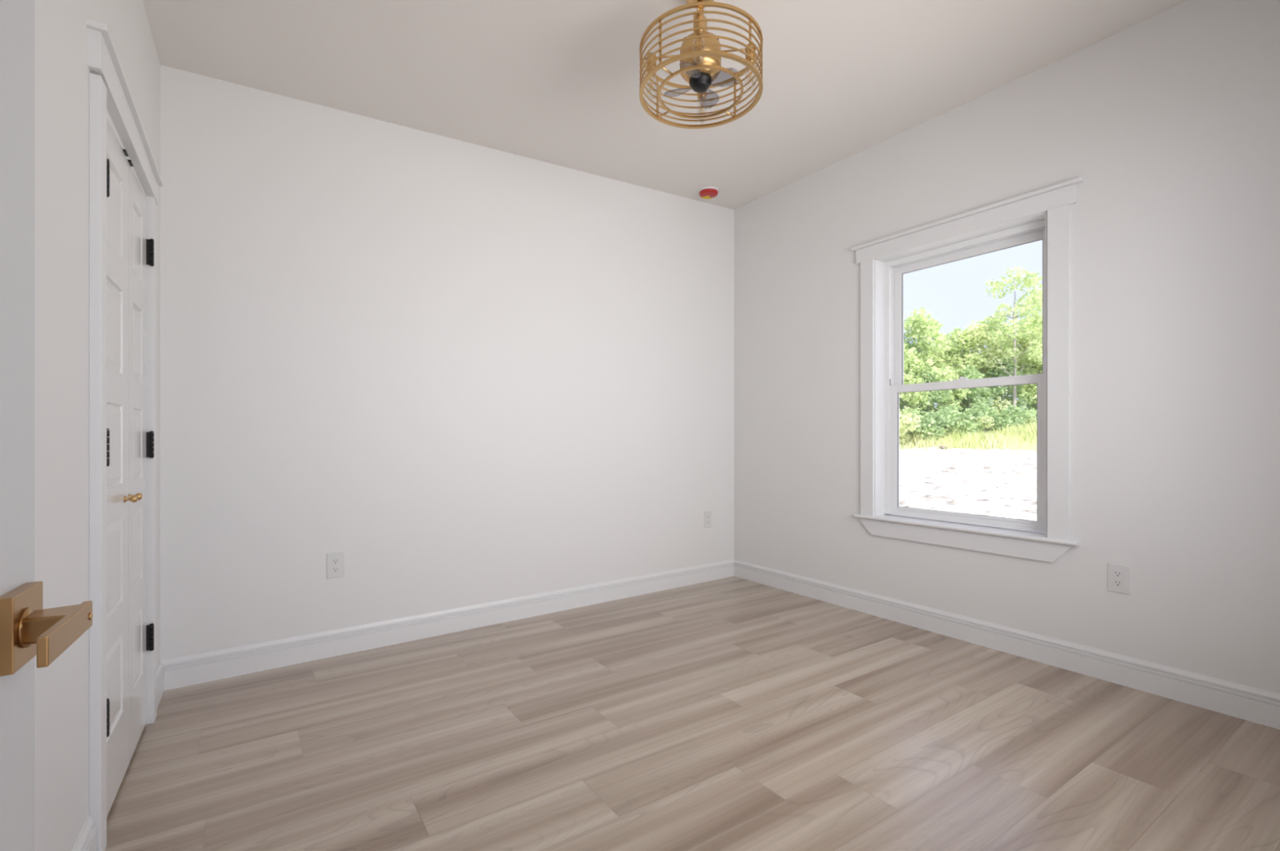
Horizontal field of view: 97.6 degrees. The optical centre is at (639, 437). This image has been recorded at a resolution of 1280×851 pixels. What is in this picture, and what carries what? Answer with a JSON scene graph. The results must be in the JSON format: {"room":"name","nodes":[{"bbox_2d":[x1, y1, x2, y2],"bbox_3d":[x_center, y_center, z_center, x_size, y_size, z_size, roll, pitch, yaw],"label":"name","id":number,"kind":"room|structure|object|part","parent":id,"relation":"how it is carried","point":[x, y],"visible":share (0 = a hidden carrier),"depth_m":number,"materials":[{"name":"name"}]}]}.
{"room":"empty bedroom","nodes":[
{"label":"empty bedroom","id":0,"kind":"room"},
{"bbox_2d":[35,0,159,850],"bbox_3d":[-1.292,-0.255,1.043,0.240,2.790,3.140,0,0,-34],"label":"wall","id":1,"kind":"structure","parent":0,"point":[62,71],"depth_m":1.28,"materials":[{"name":"white paint"}]},
{"bbox_2d":[71,661,164,850],"bbox_3d":[-1.377,1.026,1.399,0.015,0.128,2.446,0,0,-34],"label":"baseboard","id":2,"kind":"structure","parent":1,"relation":"attached to","point":[86,841],"depth_m":1.41,"materials":[{"name":"white paint"}]},
{"bbox_2d":[106,118,137,817],"bbox_3d":[-1.561,0.086,1.660,0.067,1.981,0.416,0,0,-34],"label":"door","id":3,"kind":"structure","parent":1,"relation":"in","point":[117,499],"depth_m":1.70,"materials":[{"name":"white paint"}]},
{"bbox_3d":[-1.629,0.197,1.792,0.032,0.024,0.024,0,0,-36],"label":"knob","id":4,"kind":"part","parent":3,"relation":"part of","materials":[{"name":"gold metal"}]},
{"bbox_2d":[85,18,163,850],"bbox_3d":[-1.696,0.019,1.771,0.179,2.141,0.950,0,0,-34],"label":"door frame","id":5,"kind":"structure","parent":1,"relation":"attached to","point":[109,90],"depth_m":1.46,"materials":[{"name":"white paint"}]},
{"bbox_3d":[-1.414,0.079,1.462,0.023,2.022,0.062,0,0,-34],"label":"casing","id":6,"kind":"part","parent":5,"relation":"part of","materials":[{"name":"white paint"}]},
{"bbox_3d":[-1.644,-0.975,1.807,0.026,0.121,0.928,0,0,-34],"label":"head casing","id":7,"kind":"part","parent":5,"relation":"part of","materials":[{"name":"white paint"}]},
{"bbox_3d":[-1.881,0.086,2.156,0.025,2.008,0.066,0,0,-36],"label":"casing","id":8,"kind":"part","parent":5,"relation":"part of","materials":[{"name":"white paint"}]},
{"bbox_2d":[128,162,154,765],"bbox_3d":[-1.778,0.086,1.975,0.067,1.981,0.344,0,0,-36],"label":"door","id":9,"kind":"structure","parent":1,"relation":"in","point":[140,249],"depth_m":1.98,"materials":[{"name":"white paint"}]},
{"bbox_3d":[-1.673,0.197,1.858,0.032,0.024,0.024,0,0,-36],"label":"knob","id":10,"kind":"part","parent":9,"relation":"part of","materials":[{"name":"gold metal"}]},
{"bbox_2d":[160,64,733,660],"bbox_3d":[-0.752,-0.348,3.438,3.969,2.976,0.140,0,0,-36],"label":"wall","id":11,"kind":"structure","parent":0,"point":[468,374],"depth_m":2.99,"materials":[{"name":"white paint"}]},
{"bbox_2d":[326,551,343,579],"bbox_3d":[-1.522,0.639,2.797,0.078,0.127,0.007,0,0,-36],"label":"wall outlet","id":12,"kind":"object","parent":11,"relation":"attached to","point":[335,561],"visible":1,"depth_m":2.79,"materials":[{"name":"white plastic"}]},
{"bbox_2d":[331,558,339,564],"bbox_3d":[-1.521,0.619,2.796,0.034,0.028,0.002,0,0,-36],"label":"receptacle","id":13,"kind":"object","parent":12,"relation":"attached to","point":[334,561],"depth_m":2.80,"materials":[{"name":"white plastic"}]},
{"bbox_2d":[331,566,339,573],"bbox_3d":[-1.521,0.660,2.796,0.034,0.028,0.002,0,0,-36],"label":"receptacle","id":14,"kind":"object","parent":12,"relation":"attached to","point":[334,569],"depth_m":2.80,"materials":[{"name":"white plastic"}]},
{"bbox_2d":[160,560,733,690],"bbox_3d":[-0.661,1.026,3.407,3.453,0.128,0.015,0,0,-36],"label":"baseboard","id":15,"kind":"structure","parent":11,"relation":"attached to","point":[189,670],"depth_m":2.99,"materials":[{"name":"white paint"}]},
{"bbox_2d":[703,511,711,528],"bbox_3d":[0.517,0.624,4.253,0.078,0.127,0.007,0,0,-36],"label":"wall outlet","id":16,"kind":"object","parent":11,"relation":"attached to","point":[708,514],"visible":1,"depth_m":4.25,"materials":[{"name":"white plastic"}]},
{"bbox_2d":[142,0,1188,209],"bbox_3d":[0.712,-1.750,0.723,5.000,0.420,6.550,0,0,-36],"label":"ceiling","id":17,"kind":"structure","parent":0,"point":[553,82],"depth_m":2.55,"materials":[{"name":"white paint"}]},
{"bbox_2d":[639,0,763,128],"bbox_3d":[0.228,-1.498,2.116,0.462,0.410,0.462,0,0,-36],"label":"ceiling fan","id":18,"kind":"object","parent":17,"relation":"hanging from","point":[700,55],"visible":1,"depth_m":2.05,"materials":[{"name":"gold metal"}]},
{"bbox_2d":[645,53,657,100],"bbox_3d":[0.044,-1.379,2.142,0.043,0.169,0.043,0,0,-36],"label":"bulb","id":19,"kind":"object","parent":18,"relation":"attached to","point":[653,58],"depth_m":2.13,"materials":[{"name":"gold"}]},
{"bbox_3d":[0.071,-1.380,2.273,0.004,0.164,0.009,0,0,45],"label":"cage post","id":20,"kind":"part","parent":18,"relation":"part of","materials":[{"name":"gold metal"}]},
{"bbox_3d":[0.086,-1.450,2.136,0.168,0.007,0.007,0,0,8],"label":"arm","id":21,"kind":"part","parent":18,"relation":"part of","materials":[{"name":"gold metal"}]},
{"bbox_3d":[0.071,-1.380,1.959,0.009,0.164,0.004,0,0,45],"label":"cage post","id":22,"kind":"part","parent":18,"relation":"part of","materials":[{"name":"gold metal"}]},
{"bbox_2d":[692,10,705,63],"bbox_3d":[0.202,-1.379,1.932,0.043,0.169,0.043,0,0,-36],"label":"bulb","id":23,"kind":"object","parent":18,"relation":"attached to","point":[698,15],"depth_m":1.91,"materials":[{"name":"gold"}]},
{"bbox_2d":[696,91,706,122],"bbox_3d":[0.254,-1.379,2.300,0.043,0.169,0.043,0,0,-36],"label":"bulb","id":24,"kind":"object","parent":18,"relation":"attached to","point":[701,97],"depth_m":2.30,"materials":[{"name":"gold"}]},
{"bbox_3d":[0.385,-1.380,2.273,0.009,0.164,0.004,0,0,45],"label":"cage post","id":25,"kind":"part","parent":18,"relation":"part of","materials":[{"name":"gold metal"}]},
{"bbox_3d":[0.371,-1.450,2.096,0.168,0.007,0.007,0,0,8],"label":"arm","id":26,"kind":"part","parent":18,"relation":"part of","materials":[{"name":"gold metal"}]},
{"bbox_3d":[0.385,-1.380,1.959,0.009,0.164,0.004,0,0,-45],"label":"cage post","id":27,"kind":"part","parent":18,"relation":"part of","materials":[{"name":"gold metal"}]},
{"bbox_2d":[744,44,756,91],"bbox_3d":[0.412,-1.379,2.090,0.043,0.169,0.043,0,0,-36],"label":"bulb","id":28,"kind":"object","parent":18,"relation":"attached to","point":[753,47],"depth_m":2.08,"materials":[{"name":"gold"}]},
{"bbox_2d":[698,186,719,199],"bbox_3d":[0.492,-1.755,4.018,0.146,0.039,0.146,0,0,-36],"label":"smoke detector","id":29,"kind":"object","parent":17,"relation":"attached to","point":[706,193],"visible":1,"depth_m":3.98,"materials":[{"name":"red plastic"}]},
{"bbox_2d":[104,576,1279,850],"bbox_3d":[0.671,1.150,0.695,4.900,0.120,6.777,0,0,-36],"label":"floor","id":30,"kind":"structure","parent":0,"point":[733,713],"depth_m":1.97,"materials":[{"name":"wood"}]},
{"bbox_2d":[733,0,1279,694],"bbox_3d":[1.771,-0.338,3.146,0.200,2.955,3.265,0,0,-36],"label":"wall","id":31,"kind":"structure","parent":0,"point":[1170,121],"depth_m":2.51,"materials":[{"name":"white paint"}]},
{"bbox_2d":[851,177,1084,562],"bbox_3d":[1.767,-0.298,3.111,0.237,1.791,1.188,0,0,-36],"label":"window","id":32,"kind":"structure","parent":31,"relation":"in","point":[895,270],"depth_m":3.03,"materials":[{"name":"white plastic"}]},
{"bbox_3d":[1.408,-0.303,3.467,0.018,1.574,0.085,0,0,-36],"label":"casing","id":33,"kind":"part","parent":32,"relation":"part of","materials":[{"name":"white paint"}]},
{"bbox_3d":[1.695,-1.133,3.063,0.020,0.086,1.138,0,0,-36],"label":"head casing","id":34,"kind":"part","parent":32,"relation":"part of","materials":[{"name":"white paint"}]},
{"bbox_3d":[1.799,0.071,3.140,0.036,0.783,0.842,0,0,-36],"label":"sash","id":35,"kind":"part","parent":32,"relation":"part of","materials":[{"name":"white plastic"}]},
{"bbox_3d":[1.836,-0.674,3.167,0.030,0.785,0.846,0,0,-36],"label":"sash","id":36,"kind":"part","parent":32,"relation":"part of","materials":[{"name":"white plastic"}]},
{"bbox_3d":[1.987,-0.303,2.656,0.018,1.574,0.088,0,0,-36],"label":"casing","id":37,"kind":"part","parent":32,"relation":"part of","materials":[{"name":"white paint"}]},
{"bbox_2d":[733,560,1279,729],"bbox_3d":[1.646,1.026,3.136,0.015,0.128,3.132,0,0,-36],"label":"baseboard","id":38,"kind":"structure","parent":31,"relation":"attached to","point":[1258,706],"depth_m":2.67,"materials":[{"name":"white paint"}]},
{"bbox_2d":[1106,562,1129,595],"bbox_3d":[2.118,0.626,2.481,0.007,0.127,0.078,0,0,-36],"label":"wall outlet","id":39,"kind":"object","parent":31,"relation":"attached to","point":[1117,575],"visible":1,"depth_m":2.48,"materials":[{"name":"white plastic"}]},
{"bbox_2d":[1112,579,1122,586],"bbox_3d":[2.116,0.646,2.480,0.002,0.028,0.034,0,0,-36],"label":"receptacle","id":40,"kind":"object","parent":39,"relation":"attached to","point":[1116,583],"depth_m":2.48,"materials":[{"name":"white plastic"}]},
{"bbox_2d":[1112,570,1123,577],"bbox_3d":[2.116,0.606,2.480,0.002,0.028,0.034,0,0,-36],"label":"receptacle","id":41,"kind":"object","parent":39,"relation":"attached to","point":[1116,574],"depth_m":2.48,"materials":[{"name":"white plastic"}]},
{"bbox_3d":[1.104,-0.310,0.751,3.669,2.900,0.120,0,0,-36],"label":"wall","id":42,"kind":"structure","parent":0,"visible":0},
{"bbox_2d":[0,0,93,850],"bbox_3d":[-0.396,0.067,0.238,0.087,2.023,0.760,0,0,-32],"label":"door","id":43,"kind":"structure","parent":42,"relation":"in","point":[28,630],"depth_m":0.52,"materials":[{"name":"white paint"}]},
{"bbox_3d":[-0.568,0.173,0.513,0.012,0.067,0.067,0,0,-32],"label":"rose plate","id":44,"kind":"part","parent":43,"relation":"part of","materials":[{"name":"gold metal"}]},
{"bbox_3d":[-0.511,0.173,0.500,0.007,0.025,0.117,0,0,-32],"label":"lever","id":45,"kind":"part","parent":43,"relation":"part of","materials":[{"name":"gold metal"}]},
{"label":"outside","id":46,"kind":"structure","parent":0,"visible":0},
{"bbox_2d":[899,445,1036,521],"bbox_3d":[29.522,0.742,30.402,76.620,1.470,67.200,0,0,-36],"label":"ground","id":47,"kind":"structure","parent":46,"point":[1006,490],"depth_m":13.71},
{"bbox_2d":[899,404,921,447],"bbox_3d":[14.204,-0.474,31.098,2.976,2.679,3.479,0,0,37],"label":"shrub","id":48,"kind":"object","parent":47,"relation":"on","point":[903,433],"visible":0.22,"depth_m":29.91,"materials":[{"name":"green plant"}]},
{"bbox_2d":[899,351,930,434],"bbox_3d":[15.440,-2.200,32.447,2.892,5.454,3.119,0,0,-20],"label":"tree","id":49,"kind":"object","parent":47,"relation":"on","point":[904,396],"visible":0.44,"depth_m":31.71,"materials":[{"name":"green plant"}]},
{"bbox_2d":[903,333,930,413],"bbox_3d":[16.157,-3.123,34.535,3.732,7.093,4.655,0,0,-36],"label":"tree","id":50,"kind":"object","parent":47,"relation":"on","point":[909,345],"visible":0.06,"depth_m":33.76,"materials":[{"name":"green plant"}]},
{"bbox_2d":[899,416,937,439],"bbox_3d":[15.326,-0.362,31.776,2.971,2.069,2.926,0,0,24],"label":"shrub","id":51,"kind":"object","parent":47,"relation":"on","point":[914,432],"visible":0.13,"depth_m":30.66,"materials":[{"name":"green plant"}]},
{"bbox_2d":[899,363,955,420],"bbox_3d":[16.547,-1.988,32.304,3.103,4.729,2.488,0,0,10],"label":"tree","id":52,"kind":"object","parent":47,"relation":"on","point":[933,396],"visible":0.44,"depth_m":31.96,"materials":[{"name":"green plant"}]},
{"bbox_2d":[900,406,960,441],"bbox_3d":[15.878,-0.496,31.087,3.336,2.359,3.387,0,0,-6],"label":"shrub","id":53,"kind":"object","parent":47,"relation":"on","point":[929,420],"visible":0.74,"depth_m":30.12,"materials":[{"name":"green plant"}]},
{"bbox_2d":[899,306,971,412],"bbox_3d":[16.826,-3.672,33.270,4.366,8.234,4.709,0,0,-14],"label":"tree","id":54,"kind":"object","parent":47,"relation":"on","point":[930,325],"visible":0.42,"depth_m":32.52,"materials":[{"name":"green plant"}]},
{"bbox_2d":[912,337,968,412],"bbox_3d":[18.732,-3.008,34.863,3.869,6.541,3.734,0,0,-43],"label":"tree","id":55,"kind":"object","parent":47,"relation":"on","point":[950,353],"visible":0.03,"depth_m":34.42,"materials":[{"name":"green plant"}]},
{"bbox_2d":[937,444,948,448],"bbox_3d":[15.493,0.532,28.652,0.520,0.282,0.477,0,0,-36],"label":"clod","id":56,"kind":"object","parent":47,"relation":"on","point":[941,446],"visible":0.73,"depth_m":28.48,"materials":[{"name":"beige"}]},
{"bbox_2d":[920,410,978,435],"bbox_3d":[17.134,-0.495,31.273,2.914,2.030,2.870,0,0,23],"label":"shrub","id":57,"kind":"object","parent":47,"relation":"on","point":[962,423],"visible":0.19,"depth_m":30.24,"materials":[{"name":"green plant"}]},
{"bbox_2d":[931,326,990,412],"bbox_3d":[19.453,-3.214,34.169,3.740,7.053,4.034,0,0,40],"label":"tree","id":58,"kind":"object","parent":47,"relation":"on","point":[959,343],"visible":0.34,"depth_m":33.54,"materials":[{"name":"green plant"}]},
{"bbox_2d":[899,421,1036,459],"bbox_3d":[13.605,-0.151,28.168,12.666,2.071,34.452,0,0,-36],"label":"grass","id":59,"kind":"structure","parent":47,"relation":"on","point":[1020,437],"depth_m":27.94,"materials":[{"name":"green plant"}]},
{"bbox_2d":[937,403,999,433],"bbox_3d":[18.218,-0.722,31.587,3.311,2.342,3.362,0,0,-7],"label":"shrub","id":60,"kind":"object","parent":47,"relation":"on","point":[968,417],"visible":0.41,"depth_m":30.60,"materials":[{"name":"green plant"}]},
{"bbox_2d":[952,364,995,430],"bbox_3d":[19.331,-2.000,32.368,2.332,4.432,2.909,0,0,3],"label":"tree","id":61,"kind":"object","parent":47,"relation":"on","point":[971,373],"visible":0.34,"depth_m":32.07,"materials":[{"name":"green plant"}]},
{"bbox_2d":[953,412,995,432],"bbox_3d":[18.506,-0.586,31.121,2.155,1.940,2.520,0,0,35],"label":"shrub","id":62,"kind":"object","parent":47,"relation":"on","point":[982,420],"visible":0.21,"depth_m":30.11,"materials":[{"name":"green plant"}]},
{"bbox_2d":[941,320,1019,432],"bbox_3d":[20.231,-3.366,33.669,4.209,7.372,4.360,0,0,32],"label":"tree","id":63,"kind":"object","parent":47,"relation":"on","point":[972,330],"visible":0.43,"depth_m":32.88,"materials":[{"name":"green leaves"},{"name":"pale bark"}]},
{"bbox_2d":[960,406,1018,432],"bbox_3d":[19.670,-0.698,31.775,3.028,2.109,2.982,0,0,22],"label":"shrub","id":64,"kind":"object","parent":47,"relation":"on","point":[972,407],"visible":0.2,"depth_m":30.81,"materials":[{"name":"green plant"}]},
{"bbox_2d":[960,265,1042,410],"bbox_3d":[21.154,-4.705,32.200,4.898,10.077,3.996,0,0,32],"label":"tree","id":65,"kind":"object","parent":47,"relation":"on","point":[1031,326],"visible":0.77,"depth_m":31.81,"materials":[{"name":"green plant"}]},
{"bbox_2d":[968,315,1034,408],"bbox_3d":[22.115,-3.703,34.778,4.280,8.072,4.616,0,0,25],"label":"tree","id":66,"kind":"object","parent":47,"relation":"on","point":[1023,388],"visible":0.09,"depth_m":33.88,"materials":[{"name":"green plant"}]},
{"bbox_2d":[972,352,1033,413],"bbox_3d":[21.200,-2.331,32.753,3.379,5.148,2.709,0,0,-5],"label":"tree","id":67,"kind":"object","parent":47,"relation":"on","point":[995,392],"visible":0.39,"depth_m":32.34,"materials":[{"name":"green plant"}]},
{"bbox_2d":[982,410,1031,431],"bbox_3d":[20.124,-0.585,31.114,2.495,1.764,2.534,0,0,-8],"label":"shrub","id":68,"kind":"object","parent":47,"relation":"on","point":[997,419],"visible":0.52,"depth_m":30.45,"materials":[{"name":"green plant"}]},
{"bbox_2d":[988,409,1036,431],"bbox_3d":[21.017,-0.684,31.613,2.272,2.045,2.657,0,0,34],"label":"shrub","id":69,"kind":"object","parent":47,"relation":"on","point":[1032,417],"visible":0.09,"depth_m":30.50,"materials":[{"name":"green plant"}]},
{"bbox_2d":[998,404,1036,431],"bbox_3d":[21.494,-0.709,31.276,3.124,2.176,3.076,0,0,21],"label":"shrub","id":70,"kind":"object","parent":47,"relation":"on","point":[1032,413],"visible":0.33,"depth_m":30.64,"materials":[{"name":"green plant"}]},
{"bbox_2d":[1004,327,1042,416],"bbox_3d":[23.863,-3.325,34.330,4.162,7.290,4.312,0,0,17],"label":"tree","id":71,"kind":"object","parent":47,"relation":"on","point":[1027,344],"visible":0.12,"depth_m":33.98,"materials":[{"name":"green plant"}]},
{"bbox_2d":[1007,284,1042,371],"bbox_3d":[24.654,-4.546,33.700,3.841,9.686,4.708,0,0,-4],"label":"tree","id":72,"kind":"object","parent":47,"relation":"on","point":[1040,286],"visible":0.11,"depth_m":33.82,"materials":[{"name":"green plant"}]},
{"bbox_2d":[1009,345,1042,427],"bbox_3d":[23.733,-2.643,33.047,3.274,5.724,3.035,0,0,-12],"label":"tree","id":73,"kind":"object","parent":47,"relation":"on","point":[1034,390],"visible":0.13,"depth_m":32.92,"materials":[{"name":"green plant"}]},
{"bbox_2d":[1019,386,1036,412],"bbox_3d":[25.228,-3.206,33.424,3.692,7.016,4.605,0,0,-42],"label":"tree","id":74,"kind":"object","parent":47,"relation":"on","point":[1020,386],"visible":0.02,"depth_m":33.77,"materials":[{"name":"green plant"}]}
]}

